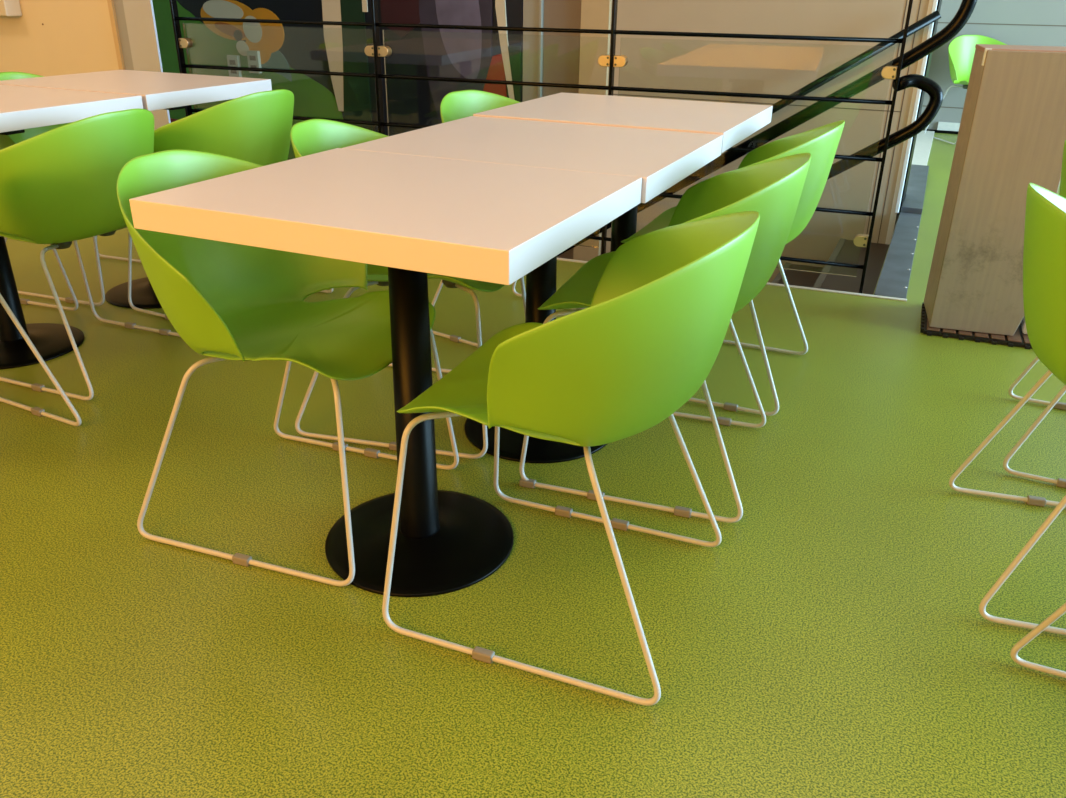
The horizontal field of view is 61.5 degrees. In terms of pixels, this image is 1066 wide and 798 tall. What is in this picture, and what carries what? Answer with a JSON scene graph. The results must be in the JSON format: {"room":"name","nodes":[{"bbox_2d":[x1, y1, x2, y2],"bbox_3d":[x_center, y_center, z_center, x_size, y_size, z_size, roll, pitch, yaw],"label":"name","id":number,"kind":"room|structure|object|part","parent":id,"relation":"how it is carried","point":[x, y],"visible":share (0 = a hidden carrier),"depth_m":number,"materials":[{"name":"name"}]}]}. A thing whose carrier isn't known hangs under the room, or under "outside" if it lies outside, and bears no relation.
{"room":"eatery","nodes":[
{"label":"eatery","id":0,"kind":"room"},
{"bbox_2d":[0,0,118,76],"bbox_3d":[-3.251,-1.390,5.212,2.738,5.400,0.150,11,27,22],"label":"wall","id":1,"kind":"structure","parent":0,"point":[75,36],"depth_m":4.49,"materials":[{"name":"beige paint"}]},
{"bbox_2d":[0,0,21,15],"bbox_3d":[-2.884,-2.160,4.530,0.628,0.400,0.091,11,27,22],"label":"wall dispenser","id":2,"kind":"object","parent":1,"relation":"attached to","point":[7,7],"visible":1,"depth_m":4.47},
{"bbox_2d":[107,0,124,69],"bbox_3d":[-1.994,-1.134,4.695,0.027,5.400,0.158,11,27,22],"label":"trim","id":3,"kind":"structure","parent":1,"relation":"attached to","point":[111,7],"depth_m":4.33,"materials":[{"name":"beige wood"}]},
{"bbox_2d":[114,0,133,69],"bbox_3d":[-1.952,-1.128,4.685,0.059,5.400,0.144,11,27,22],"label":"trim","id":4,"kind":"structure","parent":1,"relation":"attached to","point":[119,8],"depth_m":4.32,"materials":[{"name":"beige wood"}]},
{"bbox_2d":[0,133,1065,797],"bbox_3d":[0.143,-0.050,2.798,11.200,0.120,11.850,11,27,22],"label":"floor","id":5,"kind":"structure","parent":0,"point":[835,641],"depth_m":1.74,"materials":[{"name":"green carpet"}]},
{"bbox_2d":[0,294,81,425],"bbox_3d":[-1.501,-0.223,2.086,0.546,0.753,0.577,13,28,25],"label":"tub chair","id":6,"kind":"object","parent":5,"relation":"on","point":[37,411],"visible":1,"depth_m":2.29,"materials":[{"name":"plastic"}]},
{"bbox_2d":[20,245,77,310],"bbox_3d":[-1.928,-0.591,2.869,0.546,0.753,0.577,9,26,18],"label":"tub chair","id":7,"kind":"object","parent":5,"relation":"on","point":[22,300],"visible":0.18,"depth_m":3.13,"materials":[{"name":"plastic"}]},
{"bbox_2d":[0,72,140,305],"bbox_3d":[-1.693,-0.805,3.338,0.546,0.753,0.577,9,26,18],"label":"tub chair","id":8,"kind":"object","parent":5,"relation":"on","point":[5,140],"visible":0.06,"depth_m":3.30,"materials":[{"name":"green plastic"}]},
{"bbox_3d":[-1.736,-0.587,3.269,0.518,0.406,0.186,9,26,18],"label":"sled leg","id":9,"kind":"part","parent":8,"relation":"part of","materials":[{"name":"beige metal"}]},
{"bbox_3d":[-1.626,-0.711,3.541,0.518,0.406,0.186,9,26,18],"label":"sled leg","id":10,"kind":"part","parent":8,"relation":"part of","materials":[{"name":"beige metal"}]},
{"bbox_2d":[0,85,142,369],"bbox_3d":[-1.726,-0.523,2.742,0.745,0.740,0.807,11,27,22],"label":"pedestal table","id":11,"kind":"object","parent":5,"relation":"on","point":[21,107],"visible":0.88,"depth_m":2.74,"materials":[{"name":"white laminate"}]},
{"bbox_2d":[0,109,179,399],"bbox_3d":[-1.341,-0.467,2.617,0.546,0.753,0.577,11,27,20],"label":"tub chair","id":12,"kind":"object","parent":5,"relation":"on","point":[58,186],"visible":0.84,"depth_m":2.37,"materials":[{"name":"green plastic"}]},
{"bbox_3d":[-1.418,-0.254,2.560,0.518,0.406,0.186,11,27,20],"label":"sled leg","id":13,"kind":"part","parent":12,"relation":"part of","materials":[{"name":"beige metal"}]},
{"bbox_3d":[-1.294,-0.376,2.827,0.518,0.406,0.186,11,27,20],"label":"sled leg","id":14,"kind":"part","parent":12,"relation":"part of","materials":[{"name":"beige metal"}]},
{"bbox_2d":[0,70,271,308],"bbox_3d":[-1.434,-0.790,3.327,0.745,0.740,0.620,11,27,22],"label":"pedestal table","id":15,"kind":"object","parent":5,"relation":"on","point":[157,90],"visible":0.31,"depth_m":3.15,"materials":[{"name":"white laminate"}]},
{"bbox_2d":[128,89,332,319],"bbox_3d":[-1.074,-0.692,3.111,0.546,0.753,0.577,13,28,25],"label":"tub chair","id":16,"kind":"object","parent":5,"relation":"on","point":[255,128],"visible":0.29,"depth_m":2.82,"materials":[{"name":"green plastic"}]},
{"bbox_3d":[-1.164,-0.483,3.062,0.518,0.406,0.186,13,28,25],"label":"sled leg","id":17,"kind":"part","parent":16,"relation":"part of","materials":[{"name":"beige metal"}]},
{"bbox_3d":[-1.013,-0.599,3.317,0.518,0.406,0.186,13,28,25],"label":"sled leg","id":18,"kind":"part","parent":16,"relation":"part of","materials":[{"name":"beige metal"}]},
{"bbox_2d":[117,149,458,586],"bbox_3d":[-0.512,-0.108,1.867,0.546,0.753,0.577,9,26,18],"label":"tub chair","id":19,"kind":"object","parent":5,"relation":"on","point":[225,300],"visible":0.83,"depth_m":1.85,"materials":[{"name":"green plastic"}]},
{"bbox_3d":[-0.555,0.111,1.798,0.518,0.406,0.186,9,26,18],"label":"sled leg","id":20,"kind":"part","parent":19,"relation":"part of","materials":[{"name":"beige metal"}]},
{"bbox_3d":[-0.446,-0.014,2.071,0.518,0.406,0.186,9,26,18],"label":"sled leg","id":21,"kind":"part","parent":19,"relation":"part of","materials":[{"name":"beige metal"}]},
{"bbox_2d":[129,148,641,596],"bbox_3d":[-0.234,-0.038,1.740,0.695,0.740,0.578,11,27,22],"label":"pedestal table","id":22,"kind":"object","parent":5,"relation":"on","point":[413,216],"visible":0.89,"depth_m":1.59,"materials":[{"name":"white laminate"}]},
{"bbox_2d":[290,119,525,458],"bbox_3d":[-0.312,-0.318,2.326,0.546,0.753,0.577,7,26,13],"label":"tub chair","id":23,"kind":"object","parent":5,"relation":"on","point":[312,136],"visible":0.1,"depth_m":2.25,"materials":[{"name":"green plastic"}]},
{"bbox_3d":[-0.339,-0.097,2.254,0.518,0.406,0.186,7,26,13],"label":"sled leg","id":24,"kind":"part","parent":23,"relation":"part of","materials":[{"name":"beige metal"}]},
{"bbox_3d":[-0.261,-0.226,2.534,0.518,0.406,0.186,7,26,13],"label":"sled leg","id":25,"kind":"part","parent":23,"relation":"part of","materials":[{"name":"beige metal"}]},
{"bbox_2d":[431,90,584,346],"bbox_3d":[-0.020,-0.587,2.914,0.546,0.753,0.577,18,30,32],"label":"tub chair","id":26,"kind":"object","parent":5,"relation":"on","point":[455,105],"visible":0.02,"depth_m":2.94,"materials":[{"name":"green plastic"}]},
{"bbox_3d":[-0.104,-0.376,2.861,0.518,0.406,0.186,18,30,32],"label":"sled leg","id":27,"kind":"part","parent":26,"relation":"part of","materials":[{"name":"beige metal"}]},
{"bbox_3d":[0.084,-0.481,3.095,0.518,0.406,0.186,18,30,32],"label":"sled leg","id":28,"kind":"part","parent":26,"relation":"part of","materials":[{"name":"beige metal"}]},
{"bbox_2d":[344,116,722,462],"bbox_3d":[0.019,-0.260,2.226,0.695,0.740,0.602,11,27,22],"label":"pedestal table","id":29,"kind":"object","parent":5,"relation":"on","point":[662,158],"visible":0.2,"depth_m":2.07,"materials":[{"name":"white laminate"}]},
{"bbox_2d":[382,211,759,705],"bbox_3d":[0.077,0.029,1.588,0.546,0.753,0.577,10,27,20],"label":"tub chair","id":30,"kind":"object","parent":5,"relation":"on","point":[654,327],"visible":1,"depth_m":1.35,"materials":[{"name":"green plastic"}]},
{"bbox_3d":[0.001,0.242,1.531,0.518,0.406,0.186,10,27,20],"label":"sled leg","id":31,"kind":"part","parent":30,"relation":"part of","materials":[{"name":"beige metal"}]},
{"bbox_3d":[0.121,0.120,1.799,0.518,0.406,0.186,10,27,20],"label":"sled leg","id":32,"kind":"part","parent":30,"relation":"part of","materials":[{"name":"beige metal"}]},
{"bbox_2d":[473,92,772,251],"bbox_3d":[0.276,-0.496,2.738,0.695,0.744,0.624,11,27,22],"label":"pedestal table","id":33,"kind":"object","parent":5,"relation":"on","point":[735,122],"visible":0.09,"depth_m":2.54,"materials":[{"name":"white laminate"}]},
{"bbox_2d":[519,153,810,522],"bbox_3d":[0.309,-0.197,2.082,0.546,0.753,0.577,9,26,17],"label":"tub chair","id":34,"kind":"object","parent":5,"relation":"on","point":[773,189],"visible":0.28,"depth_m":2.00,"materials":[{"name":"green plastic"}]},
{"bbox_3d":[0.242,0.018,2.021,0.518,0.406,0.186,9,26,17],"label":"sled leg","id":35,"kind":"part","parent":34,"relation":"part of","materials":[{"name":"beige metal"}]},
{"bbox_3d":[0.346,-0.107,2.295,0.518,0.406,0.186,9,26,17],"label":"sled leg","id":36,"kind":"part","parent":34,"relation":"part of","materials":[{"name":"beige metal"}]},
{"bbox_2d":[557,258,906,301],"bbox_3d":[-0.118,-0.617,3.927,3.285,0.054,0.023,10,26,19],"label":"strip","id":37,"kind":"object","parent":5,"relation":"attached to","point":[562,259],"visible":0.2,"depth_m":3.48,"materials":[{"name":"silver metal"}]},
{"bbox_2d":[621,120,844,415],"bbox_3d":[0.553,-0.426,2.584,0.546,0.753,0.577,11,27,22],"label":"tub chair","id":38,"kind":"object","parent":5,"relation":"on","point":[822,142],"visible":0.19,"depth_m":2.42,"materials":[{"name":"green plastic"}]},
{"bbox_3d":[0.471,-0.214,2.529,0.518,0.406,0.186,11,27,22],"label":"sled leg","id":39,"kind":"part","parent":38,"relation":"part of","materials":[{"name":"beige metal"}]},
{"bbox_3d":[0.604,-0.334,2.792,0.518,0.406,0.186,11,27,22],"label":"sled leg","id":40,"kind":"part","parent":38,"relation":"part of","materials":[{"name":"beige metal"}]},
{"bbox_2d":[874,212,920,298],"bbox_3d":[1.672,-0.681,4.053,0.116,0.006,1.528,11,27,21],"label":"floor plate","id":41,"kind":"object","parent":5,"relation":"on","point":[894,278],"visible":1,"depth_m":3.89,"materials":[{"name":"metal"}]},
{"bbox_2d":[901,164,928,213],"bbox_3d":[2.244,-1.249,5.269,0.150,0.030,1.370,11,27,22],"label":"floor plate","id":42,"kind":"object","parent":5,"relation":"on","point":[913,202],"visible":0.67,"depth_m":5.09,"materials":[{"name":"metal"}]},
{"bbox_2d":[912,131,934,165],"bbox_3d":[2.856,-1.851,6.597,0.155,0.020,1.750,11,27,22],"label":"floor plate","id":43,"kind":"object","parent":5,"relation":"on","point":[923,143],"visible":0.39,"depth_m":6.54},
{"bbox_2d":[924,35,1006,144],"bbox_3d":[3.417,-2.371,6.861,0.577,0.750,0.546,-1,25,-4],"label":"tub chair","id":44,"kind":"object","parent":5,"relation":"on","point":[961,50],"visible":0.29,"depth_m":6.95,"materials":[{"name":"green plastic"}]},
{"bbox_3d":[3.258,-2.205,6.908,0.186,0.406,0.518,-1,25,-4],"label":"sled leg","id":45,"kind":"part","parent":44,"relation":"part of","materials":[{"name":"beige metal"}]},
{"bbox_2d":[920,302,1032,348],"bbox_3d":[1.671,-0.243,3.093,0.616,0.018,0.350,10,27,20],"label":"mat","id":46,"kind":"object","parent":5,"relation":"on","point":[1019,339],"visible":0.27,"depth_m":3.01,"materials":[{"name":"black rubber"},{"name":"brown carpet"}]},
{"bbox_2d":[924,44,1065,335],"bbox_3d":[1.537,-0.686,2.963,0.288,0.888,0.282,8,26,16],"label":"wooden pillar","id":47,"kind":"structure","parent":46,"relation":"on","point":[1012,132],"depth_m":2.84,"materials":[{"name":"brown wood"}]},
{"bbox_2d":[1021,316,1026,333],"bbox_3d":[1.782,-0.368,3.010,0.200,0.281,0.220,11,27,22],"label":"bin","id":48,"kind":"object","parent":46,"relation":"on","point":[1024,330],"visible":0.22,"depth_m":3.01,"materials":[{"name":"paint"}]},
{"bbox_2d":[949,183,1065,634],"bbox_3d":[1.138,0.006,1.669,0.546,0.753,0.577,8,26,15],"label":"tub chair","id":49,"kind":"object","parent":5,"relation":"on","point":[1044,253],"visible":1,"depth_m":1.59,"materials":[{"name":"green plastic"}]},
{"bbox_3d":[1.196,0.098,1.876,0.518,0.406,0.186,8,26,15],"label":"sled leg","id":50,"kind":"part","parent":49,"relation":"part of","materials":[{"name":"beige metal"}]},
{"bbox_3d":[1.104,0.226,1.599,0.518,0.406,0.186,8,26,15],"label":"sled leg","id":51,"kind":"part","parent":49,"relation":"part of","materials":[{"name":"beige metal"}]},
{"bbox_2d":[1003,140,1065,487],"bbox_3d":[1.475,-0.202,2.128,0.546,0.753,0.577,13,27,24],"label":"tub chair","id":52,"kind":"object","parent":5,"relation":"on","point":[1059,482],"visible":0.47,"depth_m":2.14,"materials":[{"name":"green plastic"}]},
{"bbox_3d":[1.558,-0.104,2.322,0.518,0.406,0.186,13,27,24],"label":"sled leg","id":53,"kind":"part","parent":52,"relation":"part of","materials":[{"name":"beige metal"}]},
{"bbox_3d":[1.413,0.014,2.065,0.518,0.406,0.186,13,27,24],"label":"sled leg","id":54,"kind":"part","parent":52,"relation":"part of","materials":[{"name":"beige metal"}]},
{"bbox_2d":[1010,603,1065,677],"bbox_3d":[0.952,0.260,1.115,0.546,0.753,0.577,12,27,22],"label":"tub chair","id":55,"kind":"object","parent":5,"relation":"on","point":[1059,612],"visible":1,"depth_m":1.53,"materials":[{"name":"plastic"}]},
{"bbox_2d":[600,0,941,282],"bbox_3d":[1.848,-1.835,6.321,1.661,5.400,3.253,11,27,22],"label":"glass panel","id":56,"kind":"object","parent":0,"point":[757,66],"depth_m":4.72,"materials":[{"name":"clear glass"}]},
{"bbox_2d":[542,0,581,258],"bbox_3d":[0.181,-1.446,5.432,0.240,5.400,0.100,11,27,22],"label":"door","id":57,"kind":"structure","parent":56,"relation":"in","point":[561,53],"depth_m":5.12,"materials":[{"name":"beige wood"}]},
{"bbox_2d":[573,0,611,260],"bbox_3d":[0.380,-1.422,5.386,0.165,5.400,0.230,11,27,22],"label":"trim","id":58,"kind":"structure","parent":56,"relation":"attached to","point":[595,14],"depth_m":5.04,"materials":[{"name":"brown wood"}]},
{"bbox_2d":[772,10,940,113],"bbox_3d":[0.938,-1.380,4.950,2.183,1.460,0.120,11,27,22],"label":"handrail","id":59,"kind":"object","parent":56,"relation":"attached to","point":[935,15],"visible":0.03,"depth_m":4.43,"materials":[{"name":"black metal"}]},
{"bbox_2d":[895,0,937,212],"bbox_3d":[1.932,-2.252,4.131,0.020,2.800,0.035,11,27,22],"label":"trim","id":60,"kind":"structure","parent":56,"relation":"attached to","point":[934,5],"depth_m":4.50,"materials":[{"name":"white paint"}]},
{"bbox_2d":[921,0,1065,129],"bbox_3d":[5.456,-3.062,5.980,5.000,2.800,0.102,11,27,22],"label":"wall","id":61,"kind":"structure","parent":0,"point":[1009,22],"depth_m":6.93,"materials":[{"name":"white paint"}]},
{"bbox_2d":[923,122,959,133],"bbox_3d":[5.330,-1.822,6.529,4.780,0.085,0.035,11,27,22],"label":"baseboard","id":62,"kind":"structure","parent":61,"relation":"attached to","point":[943,127],"depth_m":7.31,"materials":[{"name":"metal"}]},
{"bbox_3d":[-1.931,-1.873,6.293,4.160,5.400,0.100,11,27,22],"label":"wall","id":63,"kind":"structure","parent":0,"visible":0},
{"bbox_2d":[152,0,522,159],"bbox_3d":[-1.772,-2.355,5.910,3.755,3.800,0.034,11,27,22],"label":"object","id":64,"kind":"object","parent":63,"relation":"attached to","point":[446,53],"visible":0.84,"depth_m":5.67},
{"bbox_2d":[227,55,241,76],"bbox_3d":[-2.016,-2.245,6.048,0.090,0.140,0.028,11,27,22],"label":"switch plate","id":65,"kind":"object","parent":64,"relation":"attached to","point":[232,60],"visible":0.71,"depth_m":6.03,"materials":[{"name":"white plastic"}]},
{"bbox_2d":[247,50,261,72],"bbox_3d":[-1.856,-2.245,5.968,0.090,0.140,0.028,11,27,22],"label":"switch plate","id":66,"kind":"object","parent":64,"relation":"attached to","point":[254,60],"visible":0.85,"depth_m":5.95,"materials":[{"name":"white plastic"}]},
{"bbox_2d":[522,0,543,101],"bbox_3d":[0.010,-1.474,5.487,0.118,5.400,0.130,11,27,22],"label":"trim","id":67,"kind":"structure","parent":63,"relation":"attached to","point":[533,10],"depth_m":5.18,"materials":[{"name":"beige wood"}]},
{"bbox_3d":[-1.340,0.098,5.647,6.440,2.580,1.972,11,27,22],"label":"wall","id":68,"kind":"structure","parent":0,"visible":0},
{"bbox_2d":[123,0,170,129],"bbox_3d":[-1.873,-1.079,4.581,0.180,5.400,0.012,11,27,22],"label":"trim","id":69,"kind":"structure","parent":68,"relation":"attached to","point":[139,14],"depth_m":4.28,"materials":[{"name":"beige wood"}]},
{"bbox_2d":[772,238,888,294],"bbox_3d":[0.506,-0.076,4.941,2.440,1.534,1.460,11,27,22],"label":"staircase","id":70,"kind":"structure","parent":68,"relation":"attached to","point":[845,251],"depth_m":4.51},
{"bbox_2d":[169,0,912,292],"bbox_3d":[-0.204,-1.044,3.839,3.201,1.500,0.049,10,26,19],"label":"stair railing","id":71,"kind":"object","parent":70,"relation":"attached to","point":[612,60],"visible":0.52,"depth_m":3.52,"materials":[{"name":"black metal"},{"name":"black gloss paint"},{"name":"brass"}]},
{"bbox_3d":[-1.652,-1.280,4.342,0.012,1.470,0.036,10,26,19],"label":"post","id":72,"kind":"part","parent":71,"relation":"part of","materials":[{"name":"black paint"}]},
{"bbox_3d":[-1.155,-1.276,4.152,0.999,0.835,0.008,10,26,19],"label":"glass panel","id":73,"kind":"part","parent":71,"relation":"part of","materials":[{"name":"clear glass"}]},
{"bbox_3d":[-0.672,-1.109,4.003,0.012,1.470,0.036,10,26,19],"label":"post","id":74,"kind":"part","parent":71,"relation":"part of","materials":[{"name":"black metal"}]},
{"bbox_3d":[-0.177,-1.106,3.813,0.994,0.835,0.008,10,26,19],"label":"glass panel","id":75,"kind":"part","parent":71,"relation":"part of","materials":[{"name":"clear glass"}]},
{"bbox_3d":[-0.184,-1.129,3.786,3.145,0.015,0.015,10,26,19],"label":"rail","id":76,"kind":"part","parent":71,"relation":"part of","materials":[{"name":"black metal"}]},
{"bbox_3d":[-0.181,-1.311,3.702,3.145,0.015,0.015,10,26,19],"label":"rail","id":77,"kind":"part","parent":71,"relation":"part of","materials":[{"name":"black metal"}]},
{"bbox_3d":[-0.179,-1.497,3.616,3.145,0.015,0.015,10,26,19],"label":"rail","id":78,"kind":"part","parent":71,"relation":"part of","materials":[{"name":"black metal"}]},
{"bbox_3d":[0.304,-0.940,3.665,0.012,1.470,0.036,10,26,19],"label":"post","id":79,"kind":"part","parent":71,"relation":"part of","materials":[{"name":"black paint"}]},
{"bbox_3d":[-0.189,-0.762,3.957,3.145,0.015,0.015,10,26,19],"label":"rail","id":80,"kind":"part","parent":71,"relation":"part of","materials":[{"name":"black metal"}]},
{"bbox_3d":[0.799,-0.936,3.475,0.996,0.835,0.008,10,26,19],"label":"glass panel","id":81,"kind":"part","parent":71,"relation":"part of","materials":[{"name":"clear glass"}]},
{"bbox_3d":[-0.186,-0.948,3.870,3.145,0.015,0.015,10,26,19],"label":"rail","id":82,"kind":"part","parent":71,"relation":"part of","materials":[{"name":"black metal"}]},
{"bbox_2d":[557,0,976,256],"bbox_3d":[0.139,-0.743,3.922,2.928,2.079,0.104,10,27,20],"label":"handrail","id":83,"kind":"object","parent":71,"relation":"attached to","point":[966,8],"visible":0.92,"depth_m":3.35,"materials":[{"name":"black metal"}]},
{"bbox_2d":[827,74,942,179],"bbox_3d":[0.114,-0.466,4.062,2.880,2.017,0.094,10,27,20],"label":"handrail","id":84,"kind":"object","parent":71,"relation":"attached to","point":[921,82],"visible":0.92,"depth_m":3.25,"materials":[{"name":"black metal"}]},
{"bbox_3d":[1.281,-0.770,3.327,0.012,1.470,0.036,10,26,19],"label":"post","id":85,"kind":"part","parent":71,"relation":"part of","materials":[{"name":"black paint"}]}
]}

